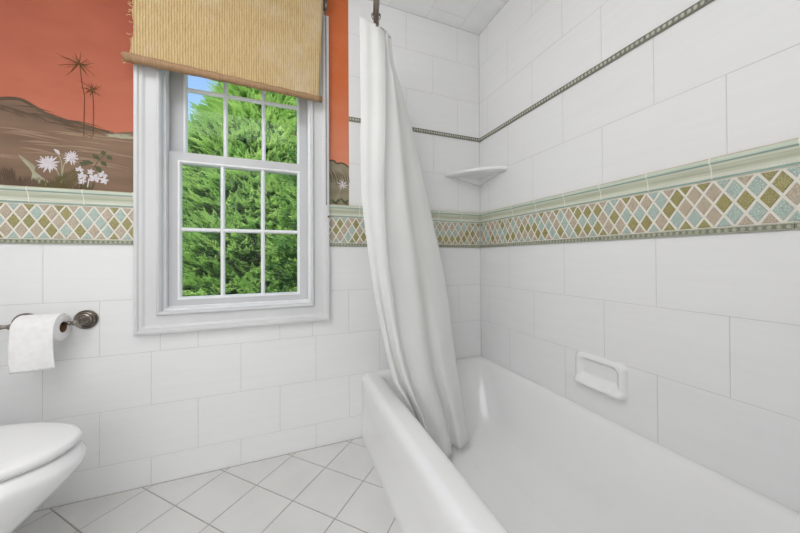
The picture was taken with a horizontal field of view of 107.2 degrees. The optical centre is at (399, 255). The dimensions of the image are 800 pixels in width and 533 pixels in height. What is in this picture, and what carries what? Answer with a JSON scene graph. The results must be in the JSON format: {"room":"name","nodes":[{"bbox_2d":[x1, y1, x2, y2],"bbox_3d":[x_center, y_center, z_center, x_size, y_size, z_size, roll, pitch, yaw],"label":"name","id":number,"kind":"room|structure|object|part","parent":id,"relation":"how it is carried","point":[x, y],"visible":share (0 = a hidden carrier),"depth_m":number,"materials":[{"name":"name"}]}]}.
{"room":"bathroom","nodes":[
{"label":"bathroom","id":0,"kind":"room"},
{"bbox_2d":[12,437,400,532],"bbox_3d":[-0.198,1.043,0.312,2.780,0.080,2.810,0,0,-21],"label":"floor","id":1,"kind":"structure","parent":0,"point":[337,487],"depth_m":1.21,"materials":[{"name":"grey tile"}]},
{"bbox_2d":[0,422,86,532],"bbox_3d":[-1.356,0.637,0.792,0.760,0.752,0.468,0,0,-21],"label":"toilet","id":2,"kind":"object","parent":1,"relation":"on","point":[36,458],"visible":1,"depth_m":0.85,"materials":[{"name":"white ceramic"}]},
{"bbox_3d":[-1.285,0.600,0.820,0.549,0.009,0.360,0,0,-21],"label":"seat","id":3,"kind":"part","parent":2,"relation":"part of","materials":[{"name":"white plastic"}]},
{"bbox_3d":[-1.282,0.578,0.821,0.575,0.031,0.390,0,0,-21],"label":"lid","id":4,"kind":"part","parent":2,"relation":"part of","materials":[{"name":"white plastic"}]},
{"bbox_2d":[362,355,799,532],"bbox_3d":[0.451,0.826,1.034,0.804,0.360,1.628,0,0,-21],"label":"bathtub","id":5,"kind":"object","parent":1,"relation":"on","point":[535,459],"visible":0.97,"depth_m":1.11,"materials":[{"name":"white ceramic"}]},
{"bbox_2d":[0,0,480,511],"bbox_3d":[-0.692,-0.224,1.559,2.560,2.518,0.150,0,0,-21],"label":"wall","id":6,"kind":"structure","parent":0,"point":[151,409],"depth_m":1.43,"materials":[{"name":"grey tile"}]},
{"bbox_2d":[0,310,98,329],"bbox_3d":[-1.427,0.265,1.147,0.356,0.079,0.082,0,0,-21],"label":"toilet roll holder","id":7,"kind":"object","parent":6,"relation":"attached to","point":[85,319],"visible":0.57,"depth_m":1.22,"materials":[{"name":"silver metal"}]},
{"bbox_2d":[7,313,71,373],"bbox_3d":[-1.374,0.327,1.134,0.124,0.206,0.111,0,0,-21],"label":"toilet roll","id":8,"kind":"object","parent":7,"relation":"on","point":[31,338],"visible":1,"depth_m":1.09,"materials":[{"name":"white paper"}]},
{"bbox_2d":[0,185,132,244],"bbox_3d":[-1.501,-0.162,1.156,0.760,0.226,0.022,0,0,-21],"label":"trim","id":9,"kind":"structure","parent":6,"relation":"attached to","point":[28,214],"depth_m":1.21,"materials":[{"name":"tile"}]},
{"bbox_3d":[-1.501,-0.242,1.156,0.760,0.066,0.022,0,0,-21],"label":"chair rail","id":10,"kind":"part","parent":9,"relation":"part of","materials":[{"name":"ceramic"}]},
{"bbox_2d":[0,0,132,191],"bbox_3d":[-1.495,-0.867,1.176,0.788,1.184,0.004,0,0,-21],"label":"wall mural","id":11,"kind":"object","parent":6,"relation":"attached to","point":[66,87],"visible":0.98,"depth_m":1.22,"materials":[{"name":"paint"}]},
{"bbox_2d":[133,15,329,335],"bbox_3d":[-0.798,-0.469,1.510,0.830,1.623,0.190,0,0,-21],"label":"window","id":12,"kind":"structure","parent":6,"relation":"in","point":[160,97],"depth_m":1.43,"materials":[{"name":"white paint"}]},
{"bbox_2d":[121,0,329,217],"bbox_3d":[-0.772,-0.809,1.405,0.855,1.213,0.086,0,0,-21],"label":"window blind","id":13,"kind":"object","parent":12,"relation":"attached to","point":[274,46],"visible":1,"depth_m":1.39,"materials":[{"name":"fabric"}]},
{"bbox_3d":[-0.386,-0.813,1.538,0.005,1.096,0.027,0,0,-21],"label":"beaded chain","id":14,"kind":"part","parent":13,"relation":"part of","materials":[{"name":"white plastic"}]},
{"bbox_3d":[-0.798,-0.130,1.508,0.629,0.730,0.035,0,0,-21],"label":"sash","id":15,"kind":"part","parent":12,"relation":"part of","materials":[{"name":"white paint"}]},
{"bbox_3d":[-0.816,-0.818,1.550,0.629,0.736,0.033,0,0,-21],"label":"sash","id":16,"kind":"part","parent":12,"relation":"part of","materials":[{"name":"white paint"}]},
{"bbox_2d":[324,0,348,204],"bbox_3d":[-0.346,-0.870,1.618,0.133,1.184,0.004,0,0,-21],"label":"wall mural","id":17,"kind":"object","parent":6,"relation":"attached to","point":[337,10],"visible":0.92,"depth_m":1.62,"materials":[{"name":"paint"}]},
{"bbox_2d":[373,0,379,23],"bbox_3d":[0.146,-1.024,0.925,0.346,0.068,1.638,0,0,-24],"label":"shower rod","id":18,"kind":"object","parent":6,"relation":"attached to","point":[376,3],"visible":0.14,"depth_m":1.22,"materials":[{"name":"silver metal"}]},
{"bbox_2d":[371,13,380,26],"bbox_3d":[-0.100,-0.996,1.238,0.041,0.086,0.034,0,0,-5],"label":"curtain ring","id":19,"kind":"object","parent":18,"relation":"hanging from","point":[377,24],"visible":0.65,"depth_m":1.25,"materials":[{"name":"silver metal"}]},
{"bbox_2d":[360,16,467,456],"bbox_3d":[0.034,-0.034,1.473,0.550,1.926,0.360,0,0,-21],"label":"shower curtain","id":20,"kind":"object","parent":18,"relation":"hanging from","point":[409,282],"visible":0.96,"depth_m":1.33,"materials":[{"name":"white fabric"}]},
{"bbox_2d":[329,204,479,247],"bbox_3d":[0.066,-0.166,1.758,0.994,0.226,0.022,0,0,-21],"label":"trim","id":21,"kind":"structure","parent":6,"relation":"attached to","point":[346,222],"depth_m":1.82,"materials":[{"name":"tile"}]},
{"bbox_3d":[0.066,-0.247,1.759,0.994,0.066,0.022,0,0,-21],"label":"chair rail","id":22,"kind":"part","parent":21,"relation":"part of","materials":[{"name":"ceramic"}]},
{"bbox_2d":[349,117,478,141],"bbox_3d":[0.121,-0.763,1.792,0.867,0.024,0.008,0,0,-21],"label":"trim","id":23,"kind":"structure","parent":6,"relation":"attached to","point":[353,119],"depth_m":1.83,"materials":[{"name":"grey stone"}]},
{"bbox_2d":[445,166,507,185],"bbox_3d":[0.452,-0.491,1.780,0.262,0.058,0.262,0,0,-21],"label":"corner shelf","id":24,"kind":"object","parent":6,"relation":"attached to","point":[479,176],"visible":1,"depth_m":1.80,"materials":[{"name":"white ceramic"}]},
{"bbox_2d":[370,0,507,34],"bbox_3d":[-0.212,-1.524,0.331,2.780,0.100,2.810,0,0,-21],"label":"ceiling","id":25,"kind":"structure","parent":0,"point":[472,16],"depth_m":1.76,"materials":[{"name":"white paint"}]},
{"bbox_2d":[479,0,799,512],"bbox_3d":[0.876,-0.235,1.214,0.120,2.518,1.920,0,0,-21],"label":"wall","id":26,"kind":"structure","parent":0,"point":[705,328],"depth_m":1.03,"materials":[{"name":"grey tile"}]},
{"bbox_2d":[479,0,713,141],"bbox_3d":[0.818,-0.772,1.185,0.008,0.024,1.637,0,0,-21],"label":"trim","id":27,"kind":"structure","parent":26,"relation":"attached to","point":[700,4],"depth_m":1.14,"materials":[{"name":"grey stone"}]},
{"bbox_2d":[574,349,627,402],"bbox_3d":[0.799,0.480,1.196,0.040,0.143,0.209,0,0,-21],"label":"soap dish","id":28,"kind":"object","parent":26,"relation":"attached to","point":[606,376],"visible":1,"depth_m":1.18,"materials":[{"name":"white ceramic"}]},
{"bbox_2d":[479,137,799,247],"bbox_3d":[0.815,-0.175,1.177,0.022,0.226,1.636,0,0,-21],"label":"trim","id":29,"kind":"structure","parent":26,"relation":"attached to","point":[757,189],"depth_m":0.97,"materials":[{"name":"tile"}]},
{"label":"outside","id":30,"kind":"structure","parent":0,"visible":0},
{"bbox_3d":[-2.359,1.768,9.476,18.000,0.130,15.840,0,0,-21],"label":"lawn","id":31,"kind":"structure","parent":30,"visible":0},
{"bbox_2d":[182,80,296,295],"bbox_3d":[-2.506,-1.370,5.934,3.707,6.106,3.449,-1,-1,44],"label":"conifer tree","id":32,"kind":"object","parent":31,"relation":"on","point":[201,186],"visible":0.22,"depth_m":4.31,"materials":[{"name":"green plant"}]},
{"bbox_2d":[203,173,292,291],"bbox_3d":[-5.074,-0.640,10.942,5.880,5.326,5.666,0,0,10],"label":"conifer tree","id":33,"kind":"object","parent":31,"relation":"on","point":[257,173],"visible":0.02,"depth_m":9.71,"materials":[{"name":"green plant"}]},
{"bbox_2d":[252,97,296,292],"bbox_3d":[-0.906,-0.118,2.910,1.302,3.549,1.212,0,0,-4],"label":"conifer tree","id":34,"kind":"object","parent":31,"relation":"on","point":[292,182],"visible":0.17,"depth_m":2.72,"materials":[{"name":"green plant"}]}
]}

